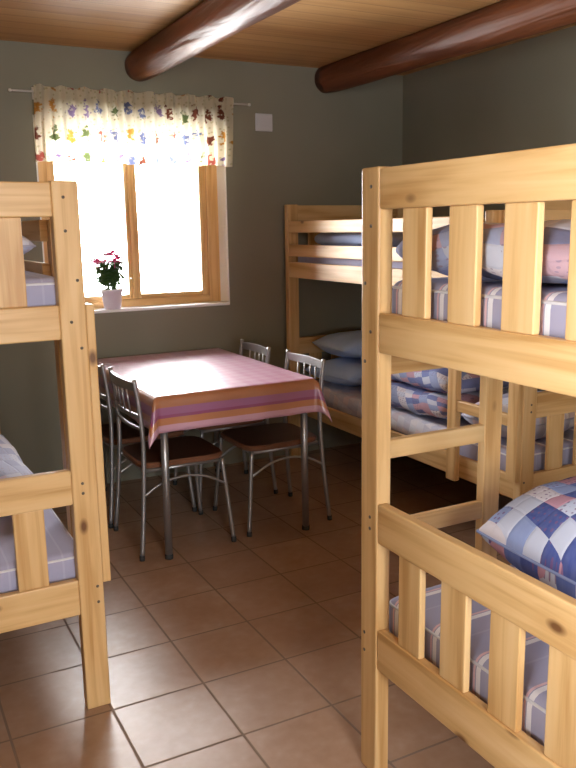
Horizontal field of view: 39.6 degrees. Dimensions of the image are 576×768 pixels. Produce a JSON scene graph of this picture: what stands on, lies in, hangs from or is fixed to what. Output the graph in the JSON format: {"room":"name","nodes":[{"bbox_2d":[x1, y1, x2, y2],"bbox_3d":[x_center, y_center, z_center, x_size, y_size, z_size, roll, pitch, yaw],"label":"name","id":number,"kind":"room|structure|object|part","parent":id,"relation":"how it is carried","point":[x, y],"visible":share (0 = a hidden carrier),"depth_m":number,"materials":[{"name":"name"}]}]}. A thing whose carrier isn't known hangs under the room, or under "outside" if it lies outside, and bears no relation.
{"room":"hostel dormitory room","nodes":[
{"label":"hostel dormitory room","id":0,"kind":"room"},
{"bbox_2d":[0,40,402,483],"bbox_3d":[-0.897,-0.636,4.624,3.610,2.380,0.240,-7,12,-27],"label":"wall","id":1,"kind":"structure","parent":0,"point":[319,145],"depth_m":4.75,"materials":[{"name":"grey paint"}]},
{"bbox_2d":[8,87,250,105],"bbox_3d":[-0.817,-1.541,4.320,1.336,0.060,0.067,-7,12,-27],"label":"curtain rod","id":2,"kind":"object","parent":1,"relation":"attached to","point":[32,88],"visible":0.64,"depth_m":4.05,"materials":[{"name":"white metal"}]},
{"bbox_2d":[33,84,233,166],"bbox_3d":[-0.797,-1.374,4.296,1.116,0.387,0.044,-7,12,-27],"label":"curtain valance","id":3,"kind":"object","parent":2,"relation":"hanging from","point":[83,125],"visible":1,"depth_m":4.28,"materials":[{"name":"fabric"}]},
{"bbox_2d":[32,115,229,313],"bbox_3d":[-0.878,-0.947,4.550,1.076,1.042,0.206,-7,12,-27],"label":"window","id":4,"kind":"structure","parent":1,"relation":"in","point":[211,189],"depth_m":4.74,"materials":[{"name":"brown wood"}]},
{"bbox_3d":[-1.116,-0.922,4.497,0.446,0.907,0.054,-7,12,-27],"label":"sash","id":5,"kind":"part","parent":4,"relation":"part of","materials":[{"name":"brown wood"}]},
{"bbox_2d":[88,250,127,309],"bbox_3d":[-0.997,-0.584,4.476,0.216,0.328,0.196,-7,12,-27],"label":"potted plant","id":6,"kind":"object","parent":4,"relation":"on","point":[110,276],"visible":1,"depth_m":4.45,"materials":[{"name":"green plant"}]},
{"bbox_3d":[-1.050,-0.664,4.410,0.074,0.054,0.075,-7,12,-27],"label":"flower","id":7,"kind":"part","parent":6,"relation":"part of","materials":[{"name":"pink plant"}]},
{"bbox_3d":[-1.007,-0.659,4.400,0.074,0.054,0.075,-7,12,-27],"label":"flower","id":8,"kind":"part","parent":6,"relation":"part of","materials":[{"name":"pink plant"}]},
{"bbox_3d":[-1.005,-0.607,4.474,0.134,0.179,0.086,-7,12,-27],"label":"stem","id":9,"kind":"part","parent":6,"relation":"part of","materials":[{"name":"green plant"}]},
{"bbox_3d":[-0.990,-0.479,4.505,0.127,0.112,0.127,-7,12,-27],"label":"pot","id":10,"kind":"part","parent":6,"relation":"part of","materials":[{"name":"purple ceramic"}]},
{"bbox_3d":[-0.956,-0.666,4.413,0.074,0.054,0.075,-7,12,-27],"label":"flower","id":11,"kind":"part","parent":6,"relation":"part of","materials":[{"name":"pink plant"}]},
{"bbox_3d":[-0.907,-0.963,4.603,1.076,1.030,0.080,-7,12,-27],"label":"frame","id":12,"kind":"part","parent":4,"relation":"part of","materials":[{"name":"brown wood"}]},
{"bbox_3d":[-0.851,-0.437,4.614,1.074,0.016,0.126,-7,12,-27],"label":"sill","id":13,"kind":"part","parent":4,"relation":"part of","materials":[{"name":"white paint"}]},
{"bbox_3d":[-0.697,-0.971,4.714,0.446,0.907,0.054,-7,12,-27],"label":"sash","id":14,"kind":"part","parent":4,"relation":"part of","materials":[{"name":"brown wood"}]},
{"bbox_2d":[255,113,272,131],"bbox_3d":[-0.142,-1.540,4.713,0.110,0.100,0.018,-7,12,-27],"label":"wall plate","id":15,"kind":"object","parent":1,"relation":"attached to","point":[263,122],"visible":1,"depth_m":4.70,"materials":[{"name":"white plastic"}]},
{"bbox_3d":[-0.138,-1.539,4.706,0.076,0.068,0.003,-7,12,-27],"label":"panel","id":16,"kind":"part","parent":15,"relation":"part of","materials":[{"name":"white plastic"}]},
{"bbox_2d":[0,442,512,767],"bbox_3d":[0.506,1.071,2.297,4.090,0.120,6.150,-7,12,-27],"label":"floor","id":17,"kind":"structure","parent":0,"point":[245,652],"depth_m":2.82,"materials":[{"name":"tile"}]},
{"bbox_2d":[0,180,110,708],"bbox_3d":[-1.405,0.100,3.003,0.906,1.574,2.002,-7,12,-27],"label":"bunk bed","id":18,"kind":"object","parent":17,"relation":"on","point":[79,487],"visible":0.82,"depth_m":2.29,"materials":[{"name":"brown wood"}]},
{"bbox_3d":[-0.968,-0.462,2.000,0.734,0.092,0.027,-7,12,-27],"label":"rail","id":19,"kind":"part","parent":18,"relation":"part of","materials":[{"name":"brown wood"}]},
{"bbox_3d":[-0.963,-0.134,2.064,0.734,0.096,0.027,-7,12,-27],"label":"rail","id":20,"kind":"part","parent":18,"relation":"part of","materials":[{"name":"brown wood"}]},
{"bbox_3d":[-1.142,-0.616,3.229,0.026,0.068,1.538,-7,12,-27],"label":"guard rail","id":21,"kind":"part","parent":18,"relation":"part of","materials":[{"name":"brown wood"}]},
{"bbox_3d":[-0.955,0.336,2.156,0.734,0.104,0.027,-7,12,-27],"label":"rail","id":22,"kind":"part","parent":18,"relation":"part of","materials":[{"name":"brown wood"}]},
{"bbox_3d":[-1.140,-0.479,3.255,0.026,0.070,1.538,-7,12,-27],"label":"guard rail","id":23,"kind":"part","parent":18,"relation":"part of","materials":[{"name":"brown wood"}]},
{"bbox_2d":[0,508,75,593],"bbox_3d":[-1.411,0.444,3.064,0.805,0.114,1.900,-7,12,-27],"label":"mattress","id":24,"kind":"object","parent":18,"relation":"on","point":[59,542],"visible":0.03,"depth_m":2.40,"materials":[{"name":"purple fabric"}]},
{"bbox_2d":[0,434,32,478],"bbox_3d":[-1.395,0.343,2.904,0.831,0.145,0.860,-7,12,-27],"label":"duvet","id":25,"kind":"object","parent":24,"relation":"on","point":[11,464],"visible":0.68,"depth_m":2.89,"materials":[{"name":"fabric"}]},
{"bbox_2d":[25,271,55,306],"bbox_3d":[-1.424,-0.358,2.907,0.805,0.114,1.900,-7,12,-27],"label":"mattress","id":26,"kind":"object","parent":18,"relation":"on","point":[40,288],"visible":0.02,"depth_m":2.23,"materials":[{"name":"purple fabric"}]},
{"bbox_2d":[22,236,35,253],"bbox_3d":[-1.078,-0.419,2.472,0.467,0.161,0.447,-11,15,-41],"label":"pillow","id":27,"kind":"object","parent":26,"relation":"on","point":[28,245],"visible":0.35,"depth_m":2.45,"materials":[{"name":"fabric"}]},
{"bbox_3d":[-0.949,0.672,2.222,0.734,0.110,0.027,-7,12,-27],"label":"rail","id":28,"kind":"part","parent":18,"relation":"part of","materials":[{"name":"brown wood"}]},
{"bbox_3d":[-0.602,0.219,2.331,0.073,1.574,0.042,-7,12,-27],"label":"post","id":29,"kind":"part","parent":18,"relation":"part of","materials":[{"name":"brown wood"}]},
{"bbox_2d":[98,364,196,527],"bbox_3d":[-0.787,0.253,4.153,0.469,0.814,0.441,-7,13,-28],"label":"dining chair","id":30,"kind":"object","parent":17,"relation":"on","point":[130,435],"visible":0.3,"depth_m":3.94,"materials":[{"name":"grey metal"}]},
{"bbox_3d":[-0.875,0.300,3.891,0.038,0.803,0.066,4,12,25],"label":"leg","id":31,"kind":"part","parent":30,"relation":"part of","materials":[{"name":"grey metal"}]},
{"bbox_3d":[-0.786,0.263,4.155,0.373,0.018,0.361,-7,13,-28],"label":"seat frame","id":32,"kind":"part","parent":30,"relation":"part of","materials":[{"name":"grey metal"}]},
{"bbox_3d":[-0.780,0.241,4.155,0.410,0.024,0.388,-7,13,-28],"label":"seat","id":33,"kind":"part","parent":30,"relation":"part of","materials":[{"name":"brown wood"}]},
{"bbox_3d":[-0.511,0.457,4.121,0.064,0.395,0.020,1,11,9],"label":"leg","id":34,"kind":"part","parent":30,"relation":"part of","materials":[{"name":"grey metal"}]},
{"bbox_2d":[108,367,236,561],"bbox_3d":[-0.553,0.328,3.752,0.469,0.814,0.441,-7,12,-27],"label":"dining chair","id":35,"kind":"object","parent":17,"relation":"on","point":[184,451],"visible":0.98,"depth_m":3.67,"materials":[{"name":"silver metal"}]},
{"bbox_3d":[-0.825,0.313,3.822,0.066,0.803,0.038,1,11,8],"label":"leg","id":36,"kind":"part","parent":35,"relation":"part of","materials":[{"name":"grey metal"}]},
{"bbox_3d":[-0.751,-0.016,3.581,0.034,0.044,0.356,-7,12,-27],"label":"rail","id":37,"kind":"part","parent":35,"relation":"part of","materials":[{"name":"grey metal"}]},
{"bbox_3d":[-0.647,0.374,3.491,0.038,0.803,0.066,5,12,26],"label":"leg","id":38,"kind":"part","parent":35,"relation":"part of","materials":[{"name":"grey metal"}]},
{"bbox_3d":[-0.553,0.338,3.754,0.373,0.018,0.361,-7,12,-27],"label":"seat frame","id":39,"kind":"part","parent":35,"relation":"part of","materials":[{"name":"grey metal"}]},
{"bbox_3d":[-0.547,0.316,3.754,0.410,0.024,0.388,-7,12,-27],"label":"seat","id":40,"kind":"part","parent":35,"relation":"part of","materials":[{"name":"brown wood"}]},
{"bbox_3d":[-0.461,0.469,4.052,0.020,0.395,0.064,4,12,24],"label":"leg","id":41,"kind":"part","parent":35,"relation":"part of","materials":[{"name":"grey metal"}]},
{"bbox_3d":[-0.279,0.532,3.714,0.064,0.395,0.020,1,11,10],"label":"leg","id":42,"kind":"part","parent":35,"relation":"part of","materials":[{"name":"grey metal"}]},
{"bbox_2d":[100,398,309,559],"bbox_3d":[-0.480,0.289,4.124,0.767,0.744,1.150,-7,12,-27],"label":"dining table","id":43,"kind":"object","parent":17,"relation":"on","point":[303,416],"visible":0.31,"depth_m":3.76,"materials":[{"name":"grey metal"}]},
{"bbox_3d":[-1.039,0.240,4.435,0.037,0.697,0.033,-7,12,-27],"label":"leg","id":44,"kind":"part","parent":43,"relation":"part of","materials":[{"name":"grey metal"}]},
{"bbox_3d":[-0.534,0.416,3.497,0.037,0.697,0.033,-7,12,-27],"label":"leg","id":45,"kind":"part","parent":43,"relation":"part of","materials":[{"name":"grey metal"}]},
{"bbox_2d":[97,348,331,448],"bbox_3d":[-0.485,0.021,4.071,0.888,0.209,1.271,-7,12,-27],"label":"tablecloth","id":46,"kind":"object","parent":43,"relation":"on","point":[182,390],"visible":0.94,"depth_m":3.66,"materials":[{"name":"pink fabric"}]},
{"bbox_3d":[-0.427,0.169,4.752,0.037,0.697,0.033,-7,12,-27],"label":"leg","id":47,"kind":"part","parent":43,"relation":"part of","materials":[{"name":"grey metal"}]},
{"bbox_3d":[0.079,0.344,3.813,0.037,0.697,0.033,-7,12,-27],"label":"leg","id":48,"kind":"part","parent":43,"relation":"part of","materials":[{"name":"grey metal"}]},
{"bbox_2d":[173,339,277,501],"bbox_3d":[-0.364,0.192,4.427,0.469,0.814,0.441,-6,12,-25],"label":"dining chair","id":49,"kind":"object","parent":17,"relation":"on","point":[257,348],"visible":0.34,"depth_m":4.35,"materials":[{"name":"grey metal"}]},
{"bbox_3d":[-0.629,0.375,4.549,0.064,0.395,0.020,1,11,12],"label":"leg","id":50,"kind":"part","parent":49,"relation":"part of","materials":[{"name":"grey metal"}]},
{"bbox_3d":[-0.458,0.439,4.206,0.020,0.395,0.064,4,12,26],"label":"leg","id":51,"kind":"part","parent":49,"relation":"part of","materials":[{"name":"grey metal"}]},
{"bbox_3d":[-0.371,0.182,4.421,0.410,0.024,0.388,-6,12,-25],"label":"seat","id":52,"kind":"part","parent":49,"relation":"part of","materials":[{"name":"brown wood"}]},
{"bbox_3d":[-0.364,0.203,4.429,0.373,0.018,0.361,-6,12,-25],"label":"seat frame","id":53,"kind":"part","parent":49,"relation":"part of","materials":[{"name":"grey metal"}]},
{"bbox_3d":[-0.262,0.135,4.683,0.038,0.803,0.066,5,13,28],"label":"leg","id":54,"kind":"part","parent":49,"relation":"part of","materials":[{"name":"grey metal"}]},
{"bbox_3d":[-0.175,-0.196,4.449,0.034,0.044,0.356,-6,12,-25],"label":"rail","id":55,"kind":"part","parent":49,"relation":"part of","materials":[{"name":"grey metal"}]},
{"bbox_3d":[-0.095,0.198,4.347,0.066,0.803,0.038,1,11,9],"label":"leg","id":56,"kind":"part","parent":49,"relation":"part of","materials":[{"name":"grey metal"}]},
{"bbox_2d":[213,349,331,536],"bbox_3d":[-0.091,0.270,4.010,0.469,0.814,0.441,-7,12,-27],"label":"dining chair","id":57,"kind":"object","parent":17,"relation":"on","point":[259,439],"visible":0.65,"depth_m":3.95,"materials":[{"name":"grey metal"}]},
{"bbox_3d":[-0.359,0.454,4.123,0.064,0.395,0.020,1,11,10],"label":"leg","id":58,"kind":"part","parent":57,"relation":"part of","materials":[{"name":"grey metal"}]},
{"bbox_3d":[-0.177,0.517,3.786,0.020,0.395,0.064,4,12,24],"label":"leg","id":59,"kind":"part","parent":57,"relation":"part of","materials":[{"name":"grey metal"}]},
{"bbox_3d":[-0.098,0.259,4.003,0.410,0.024,0.388,-7,12,-27],"label":"seat","id":60,"kind":"part","parent":57,"relation":"part of","materials":[{"name":"brown wood"}]},
{"bbox_3d":[-0.091,0.280,4.012,0.373,0.018,0.361,-7,12,-27],"label":"seat frame","id":61,"kind":"part","parent":57,"relation":"part of","materials":[{"name":"grey metal"}]},
{"bbox_3d":[0.002,0.212,4.268,0.038,0.803,0.066,5,12,26],"label":"leg","id":62,"kind":"part","parent":57,"relation":"part of","materials":[{"name":"grey metal"}]},
{"bbox_3d":[0.095,-0.119,4.037,0.034,0.044,0.356,-7,12,-27],"label":"rail","id":63,"kind":"part","parent":57,"relation":"part of","materials":[{"name":"grey metal"}]},
{"bbox_3d":[0.180,0.274,3.938,0.066,0.803,0.038,1,11,8],"label":"leg","id":64,"kind":"part","parent":57,"relation":"part of","materials":[{"name":"grey metal"}]},
{"bbox_2d":[284,200,575,564],"bbox_3d":[0.845,-0.187,4.285,0.906,1.574,2.047,-7,12,-27],"label":"bunk bed","id":65,"kind":"object","parent":17,"relation":"on","point":[525,404],"visible":0.38,"depth_m":3.65,"materials":[{"name":"brown wood"}]},
{"bbox_3d":[0.031,-0.309,4.977,0.073,1.574,0.042,-7,12,-27],"label":"post","id":66,"kind":"part","parent":65,"relation":"part of","materials":[{"name":"brown wood"}]},
{"bbox_3d":[0.386,-0.277,5.180,0.734,0.104,0.027,-7,12,-27],"label":"rail","id":67,"kind":"part","parent":65,"relation":"part of","materials":[{"name":"brown wood"}]},
{"bbox_3d":[0.387,-0.681,4.161,0.026,0.070,1.588,-7,12,-27],"label":"guard rail","id":68,"kind":"part","parent":65,"relation":"part of","materials":[{"name":"brown wood"}]},
{"bbox_3d":[0.373,-1.075,5.024,0.734,0.092,0.027,-7,12,-27],"label":"rail","id":69,"kind":"part","parent":65,"relation":"part of","materials":[{"name":"brown wood"}]},
{"bbox_2d":[298,257,402,268],"bbox_3d":[0.849,-0.648,4.201,0.805,0.114,1.900,-7,12,-27],"label":"mattress","id":70,"kind":"object","parent":65,"relation":"on","point":[352,262],"visible":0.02,"depth_m":4.43,"materials":[{"name":"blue fabric"}]},
{"bbox_2d":[314,232,402,246],"bbox_3d":[0.527,-0.829,4.561,0.552,0.112,0.620,-7,12,-27],"label":"folded blanket","id":71,"kind":"object","parent":70,"relation":"on","point":[339,239],"visible":0.29,"depth_m":4.40,"materials":[{"name":"blue fabric"}]},
{"bbox_3d":[0.476,-0.538,4.021,0.026,0.092,1.961,-7,12,-27],"label":"rail","id":72,"kind":"part","parent":65,"relation":"part of","materials":[{"name":"brown wood"}]},
{"bbox_3d":[0.385,-0.818,4.134,0.026,0.068,1.588,-7,12,-27],"label":"guard rail","id":73,"kind":"part","parent":65,"relation":"part of","materials":[{"name":"brown wood"}]},
{"bbox_3d":[0.744,-0.393,5.345,0.073,1.574,0.042,-7,12,-27],"label":"post","id":74,"kind":"part","parent":65,"relation":"part of","materials":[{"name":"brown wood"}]},
{"bbox_3d":[0.489,0.272,4.179,0.026,0.098,1.961,-7,12,-27],"label":"rail","id":75,"kind":"part","parent":65,"relation":"part of","materials":[{"name":"brown wood"}]},
{"bbox_2d":[328,406,573,470],"bbox_3d":[0.862,0.154,4.358,0.805,0.114,1.900,-7,12,-27],"label":"mattress","id":76,"kind":"object","parent":65,"relation":"on","point":[470,451],"visible":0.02,"depth_m":3.49,"materials":[{"name":"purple fabric"}]},
{"bbox_2d":[316,379,471,434],"bbox_3d":[0.775,0.105,4.512,0.822,0.094,1.480,-7,12,-27],"label":"sheet","id":77,"kind":"object","parent":76,"relation":"on","point":[347,399],"visible":0.12,"depth_m":4.15,"materials":[{"name":"white fabric"}]},
{"bbox_2d":[305,357,361,385],"bbox_3d":[0.434,-0.087,4.845,0.547,0.169,0.467,-8,13,-33],"label":"pillow","id":78,"kind":"object","parent":77,"relation":"on","point":[347,371],"visible":0.41,"depth_m":4.65,"materials":[{"name":"blue fabric"}]},
{"bbox_2d":[312,330,361,357],"bbox_3d":[0.450,-0.241,4.848,0.507,0.150,0.447,-5,12,-23],"label":"pillow","id":79,"kind":"object","parent":78,"relation":"on","point":[349,343],"visible":0.46,"depth_m":4.68,"materials":[{"name":"blue fabric"}]},
{"bbox_2d":[391,368,508,418],"bbox_3d":[0.804,-0.011,4.138,0.574,0.279,0.720,-7,12,-27],"label":"duvet","id":80,"kind":"object","parent":77,"relation":"on","point":[424,392],"visible":0.38,"depth_m":3.84,"materials":[{"name":"fabric"}]},
{"bbox_2d":[461,391,574,439],"bbox_3d":[1.072,0.136,3.619,0.507,0.198,0.347,-7,13,-30],"label":"pillow","id":81,"kind":"object","parent":76,"relation":"on","point":[540,431],"visible":0.13,"depth_m":3.51,"materials":[{"name":"fabric"}]},
{"bbox_3d":[0.968,0.016,3.237,0.073,1.574,0.042,-7,12,-27],"label":"post","id":82,"kind":"part","parent":65,"relation":"part of","materials":[{"name":"brown wood"}]},
{"bbox_3d":[1.334,0.385,3.496,0.734,0.110,0.027,-7,12,-27],"label":"rail","id":83,"kind":"part","parent":65,"relation":"part of","materials":[{"name":"brown wood"}]},
{"bbox_3d":[1.328,0.050,3.431,0.734,0.104,0.027,-7,12,-27],"label":"rail","id":84,"kind":"part","parent":65,"relation":"part of","materials":[{"name":"brown wood"}]},
{"bbox_3d":[1.315,-0.748,3.275,0.734,0.092,0.027,-7,12,-27],"label":"rail","id":85,"kind":"part","parent":65,"relation":"part of","materials":[{"name":"brown wood"}]},
{"bbox_2d":[361,143,575,767],"bbox_3d":[1.269,0.229,2.127,2.002,1.574,0.906,-7,12,-27],"label":"bunk bed","id":86,"kind":"object","parent":17,"relation":"on","point":[518,602],"visible":0.92,"depth_m":1.73,"materials":[{"name":"brown wood"}]},
{"bbox_3d":[0.221,0.267,2.019,0.042,1.574,0.073,-7,12,-27],"label":"post","id":87,"kind":"part","parent":86,"relation":"part of","materials":[{"name":"brown wood"}]},
{"bbox_2d":[389,565,548,745],"bbox_3d":[1.281,0.573,2.183,1.900,0.114,0.805,-7,12,-27],"label":"mattress","id":88,"kind":"object","parent":86,"relation":"on","point":[536,650],"visible":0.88,"depth_m":1.80,"materials":[{"name":"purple fabric"}]},
{"bbox_3d":[0.412,0.743,1.747,0.027,0.110,0.734,-7,12,-27],"label":"rail","id":89,"kind":"part","parent":86,"relation":"part of","materials":[{"name":"brown wood"}]},
{"bbox_3d":[0.406,0.407,1.681,0.027,0.104,0.734,-7,12,-27],"label":"rail","id":90,"kind":"part","parent":86,"relation":"part of","materials":[{"name":"brown wood"}]},
{"bbox_3d":[0.399,-0.063,1.589,0.027,0.096,0.734,-7,12,-27],"label":"rail","id":91,"kind":"part","parent":86,"relation":"part of","materials":[{"name":"brown wood"}]},
{"bbox_3d":[0.394,-0.391,1.525,0.027,0.092,0.734,-7,12,-27],"label":"rail","id":92,"kind":"part","parent":86,"relation":"part of","materials":[{"name":"brown wood"}]},
{"bbox_2d":[392,277,567,337],"bbox_3d":[1.268,-0.229,2.026,1.900,0.114,0.805,-7,12,-27],"label":"mattress","id":93,"kind":"object","parent":86,"relation":"on","point":[553,295],"visible":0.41,"depth_m":1.62,"materials":[{"name":"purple fabric"}]},
{"bbox_2d":[395,219,570,283],"bbox_3d":[0.624,-0.273,1.655,0.437,0.135,0.840,-7,12,-27],"label":"duvet","id":94,"kind":"object","parent":93,"relation":"on","point":[556,242],"visible":0.43,"depth_m":1.60,"materials":[{"name":"fabric"}]},
{"bbox_3d":[1.240,-0.501,2.447,1.523,0.068,0.026,-7,12,-27],"label":"guard rail","id":95,"kind":"part","parent":86,"relation":"part of","materials":[{"name":"brown wood"}]},
{"bbox_2d":[0,0,575,75],"bbox_3d":[0.466,-1.392,1.815,4.090,0.140,6.150,-7,12,-27],"label":"ceiling","id":96,"kind":"structure","parent":0,"point":[306,33],"depth_m":3.77,"materials":[{"name":"brown wood"}]},
{"bbox_2d":[125,0,300,81],"bbox_3d":[0.506,-1.241,1.865,0.201,0.176,5.668,-7,12,-27],"label":"log beam","id":97,"kind":"structure","parent":96,"relation":"attached to","point":[211,22],"depth_m":3.43,"materials":[{"name":"brown wood"}]},
{"bbox_2d":[314,0,575,92],"bbox_3d":[1.554,-1.368,2.406,0.212,0.167,5.668,-7,12,-27],"label":"log beam","id":98,"kind":"structure","parent":96,"relation":"attached to","point":[504,21],"depth_m":3.73,"materials":[{"name":"brown wood"}]},
{"bbox_2d":[402,26,575,390],"bbox_3d":[2.187,-0.355,2.936,0.240,2.380,6.150,-7,12,-27],"label":"wall","id":99,"kind":"structure","parent":0,"point":[521,95],"depth_m":4.43,"materials":[{"name":"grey paint"}]},
{"bbox_3d":[1.017,0.524,1.974,0.308,0.070,0.620,-7,12,-27],"label":"duvet","id":100,"kind":"object","parent":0,"visible":0},
{"bbox_2d":[476,476,575,598],"bbox_3d":[0.865,0.384,1.753,0.567,0.294,0.766,-8,13,-31],"label":"pillow","id":101,"kind":"object","parent":100,"relation":"on","point":[535,532],"visible":0.94,"depth_m":1.78,"materials":[{"name":"fabric"}]}
]}

